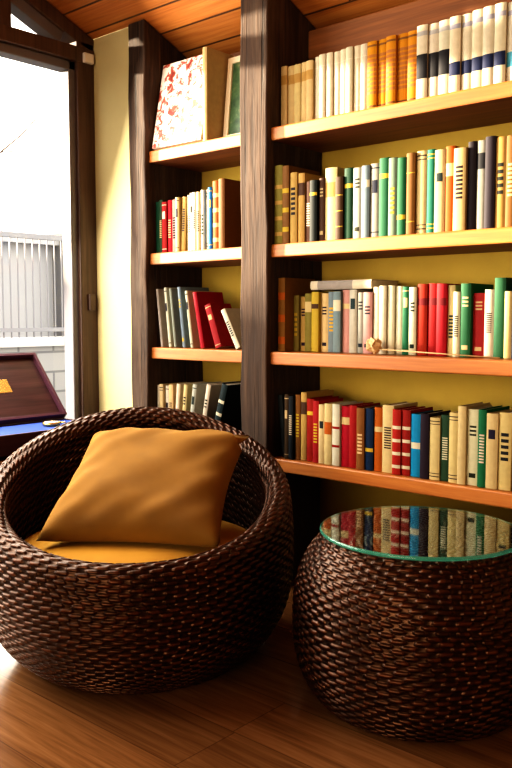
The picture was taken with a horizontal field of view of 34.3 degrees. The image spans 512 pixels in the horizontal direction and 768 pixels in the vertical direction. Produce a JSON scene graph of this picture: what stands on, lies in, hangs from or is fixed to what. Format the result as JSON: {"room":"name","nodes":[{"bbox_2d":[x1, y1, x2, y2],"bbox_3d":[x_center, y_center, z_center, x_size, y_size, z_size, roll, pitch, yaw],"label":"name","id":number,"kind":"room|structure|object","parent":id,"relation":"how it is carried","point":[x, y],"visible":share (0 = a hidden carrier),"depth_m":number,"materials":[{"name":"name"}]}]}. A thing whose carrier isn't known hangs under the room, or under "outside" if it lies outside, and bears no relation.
{"room":"home library","nodes":[
{"label":"home library","id":0,"kind":"room"},
{"bbox_2d":[93,27,132,411],"bbox_3d":[-0.489,-0.378,3.537,0.235,2.093,0.299,4,6,41],"label":"wall pier","id":1,"kind":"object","parent":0,"point":[111,50],"visible":0.29,"depth_m":3.40,"materials":[{"name":"beige paint"}]},
{"bbox_2d":[46,0,416,58],"bbox_3d":[-0.345,-2.086,0.255,4.900,2.222,5.100,4,6,41],"label":"ceiling","id":2,"kind":"structure","parent":0,"point":[190,26],"depth_m":3.14,"materials":[{"name":"brown wood"}]},
{"bbox_2d":[0,576,511,767],"bbox_3d":[-0.345,0.952,0.505,4.600,0.060,4.800,4,6,41],"label":"floor","id":3,"kind":"structure","parent":0,"point":[262,712],"depth_m":1.94,"materials":[{"name":"laminate"}]},
{"bbox_2d":[0,407,293,694],"bbox_3d":[-0.334,0.435,2.382,0.886,0.669,0.886,-3,6,-35],"label":"wicker chair","id":4,"kind":"object","parent":3,"relation":"on","point":[183,622],"visible":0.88,"depth_m":2.05,"materials":[{"name":"wicker"}]},
{"bbox_2d":[24,520,245,563],"bbox_3d":[-0.331,0.487,2.380,0.696,0.142,0.696,-2,5,-25],"label":"seat cushion","id":5,"kind":"object","parent":4,"relation":"on","point":[103,552],"visible":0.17,"depth_m":2.18,"materials":[{"name":"orange fabric"}]},
{"bbox_2d":[36,427,248,546],"bbox_3d":[-0.302,0.276,2.372,0.499,0.266,0.447,1,5,9],"label":"pillow","id":6,"kind":"object","parent":5,"relation":"on","point":[130,484],"visible":1,"depth_m":2.23,"materials":[{"name":"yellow fabric"}]},
{"bbox_2d":[128,0,511,576],"bbox_3d":[0.885,-0.278,2.315,3.440,2.095,0.312,4,6,41],"label":"bookcase","id":7,"kind":"object","parent":3,"relation":"on","point":[275,34],"visible":0.59,"depth_m":2.87,"materials":[{"name":"brown wood"}]},
{"bbox_2d":[152,54,202,149],"bbox_3d":[-0.275,-1.075,3.171,0.268,0.334,0.091,4,6,41],"label":"book","id":8,"kind":"object","parent":7,"relation":"on","point":[179,118],"visible":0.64,"depth_m":3.16,"materials":[{"name":"beige paper"}]},
{"bbox_2d":[156,178,241,252],"bbox_3d":[-0.205,-0.636,3.206,0.384,0.250,0.172,4,6,41],"label":"books","id":9,"kind":"object","parent":7,"relation":"in","point":[210,218],"visible":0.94,"depth_m":3.10,"materials":[{"name":"multicoloured paper"}]},
{"bbox_2d":[156,287,241,349],"bbox_3d":[-0.168,-0.259,3.220,0.460,0.235,0.192,4,6,41],"label":"books","id":10,"kind":"object","parent":7,"relation":"in","point":[193,317],"visible":0.99,"depth_m":3.18,"materials":[{"name":"paper"}]},
{"bbox_2d":[157,381,241,430],"bbox_3d":[-0.197,0.105,3.265,0.398,0.248,0.175,4,6,41],"label":"books","id":11,"kind":"object","parent":7,"relation":"in","point":[221,401],"visible":0.58,"depth_m":3.19,"materials":[{"name":"paper"}]},
{"bbox_2d":[203,47,233,140],"bbox_3d":[-0.140,-1.066,3.095,0.022,0.335,0.150,4,6,41],"label":"books","id":12,"kind":"object","parent":7,"relation":"in","point":[215,62],"visible":0.84,"depth_m":3.06,"materials":[{"name":"beige paper"}]},
{"bbox_2d":[223,56,239,136],"bbox_3d":[-0.042,-1.051,3.039,0.175,0.310,0.050,4,6,41],"label":"picture frame","id":13,"kind":"object","parent":7,"relation":"on","point":[232,103],"visible":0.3,"depth_m":3.07,"materials":[{"name":"beige"}]},
{"bbox_2d":[275,135,511,243],"bbox_3d":[0.600,-0.586,2.502,1.272,0.265,0.186,4,6,41],"label":"books","id":14,"kind":"object","parent":7,"relation":"in","point":[452,188],"visible":0.88,"depth_m":2.53,"materials":[{"name":"multicoloured paper"}]},
{"bbox_2d":[278,389,511,490],"bbox_3d":[0.596,0.170,2.562,1.270,0.235,0.173,4,6,41],"label":"books","id":15,"kind":"object","parent":7,"relation":"in","point":[471,444],"visible":1,"depth_m":2.59,"materials":[{"name":"multicoloured paper"}]},
{"bbox_2d":[278,278,511,358],"bbox_3d":[0.630,-0.216,2.574,1.272,0.255,0.195,4,6,39],"label":"books","id":16,"kind":"object","parent":7,"relation":"in","point":[464,318],"visible":0.95,"depth_m":2.64,"materials":[{"name":"multicoloured paper"}]},
{"bbox_2d":[310,279,398,290],"bbox_3d":[0.338,-0.339,2.854,0.250,0.030,0.170,4,6,41],"label":"books","id":17,"kind":"object","parent":16,"relation":"on","point":[365,284],"visible":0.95,"depth_m":2.79,"materials":[{"name":"beige paper"}]},
{"bbox_2d":[281,2,511,125],"bbox_3d":[0.612,-0.962,2.483,1.275,0.227,0.165,4,6,41],"label":"books","id":18,"kind":"object","parent":7,"relation":"in","point":[470,50],"visible":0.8,"depth_m":2.53,"materials":[{"name":"beige paper"}]},
{"bbox_2d":[366,337,499,358],"bbox_3d":[0.523,-0.112,2.522,0.449,0.055,0.053,4,6,41],"label":"dried flower","id":19,"kind":"object","parent":7,"relation":"in","point":[373,345],"visible":1,"depth_m":2.63,"materials":[{"name":"beige plant"}]},
{"bbox_2d":[292,532,511,742],"bbox_3d":[0.413,0.583,2.106,0.642,0.418,0.642,-1,5,-11],"label":"table","id":20,"kind":"object","parent":3,"relation":"on","point":[418,651],"visible":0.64,"depth_m":1.83,"materials":[{"name":"wicker"}]},
{"bbox_2d":[320,506,511,561],"bbox_3d":[0.413,0.369,2.089,0.504,0.010,0.504,4,6,41],"label":"glass","id":21,"kind":"object","parent":20,"relation":"on","point":[414,533],"visible":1,"depth_m":2.05,"materials":[{"name":"clear glass"}]},
{"bbox_3d":[-0.863,0.472,2.922,0.480,0.500,0.620,4,6,41],"label":"side table","id":22,"kind":"object","parent":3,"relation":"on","visible":0},
{"bbox_2d":[0,352,73,459],"bbox_3d":[-0.859,0.061,2.914,0.449,0.318,0.465,4,6,41],"label":"case","id":23,"kind":"object","parent":22,"relation":"on","point":[28,398],"visible":0.62,"depth_m":3.04,"materials":[{"name":"brown wood"}]},
{"bbox_2d":[42,420,65,425],"bbox_3d":[-0.712,0.136,2.945,0.071,0.011,0.124,0,5,3],"label":"watch","id":24,"kind":"object","parent":23,"relation":"in","point":[46,423],"visible":1,"depth_m":2.89,"materials":[{"name":"gold metal"}]},
{"bbox_2d":[201,122,511,524],"bbox_3d":[1.295,-1.074,2.198,4.900,3.700,0.150,4,6,41],"label":"wall","id":25,"kind":"structure","parent":0,"point":[439,391],"depth_m":2.88,"materials":[{"name":"yellow paint"}]},
{"bbox_3d":[-2.124,-1.051,1.919,0.150,3.700,4.800,4,6,41],"label":"wall","id":26,"kind":"structure","parent":0,"visible":0},
{"bbox_2d":[0,0,98,418],"bbox_3d":[-1.630,-0.922,2.429,0.130,3.160,2.819,4,6,41],"label":"window","id":27,"kind":"structure","parent":26,"relation":"in","point":[58,45],"depth_m":3.41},
{"label":"outside","id":28,"kind":"structure","parent":0,"visible":0},
{"bbox_3d":[-15.512,0.083,17.113,39.850,0.150,80.000,4,6,41],"label":"ground","id":29,"kind":"structure","parent":28,"visible":0},
{"bbox_2d":[0,95,52,152],"bbox_3d":[-2.033,-0.290,4.280,0.079,2.805,2.373,4,7,44],"label":"twig","id":30,"kind":"object","parent":29,"relation":"on","point":[7,146],"visible":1,"depth_m":4.89,"materials":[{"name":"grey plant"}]},
{"bbox_2d":[0,336,65,417],"bbox_3d":[-5.708,0.477,4.423,0.340,1.245,34.000,4,6,41],"label":"brick wall","id":31,"kind":"structure","parent":29,"relation":"on","point":[50,351],"depth_m":8.28,"materials":[{"name":"white brick"}]},
{"bbox_2d":[0,231,63,337],"bbox_3d":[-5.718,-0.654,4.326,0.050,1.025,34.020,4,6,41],"label":"railing","id":32,"kind":"object","parent":31,"relation":"on","point":[16,235],"depth_m":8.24,"materials":[{"name":"white metal"}]}
]}

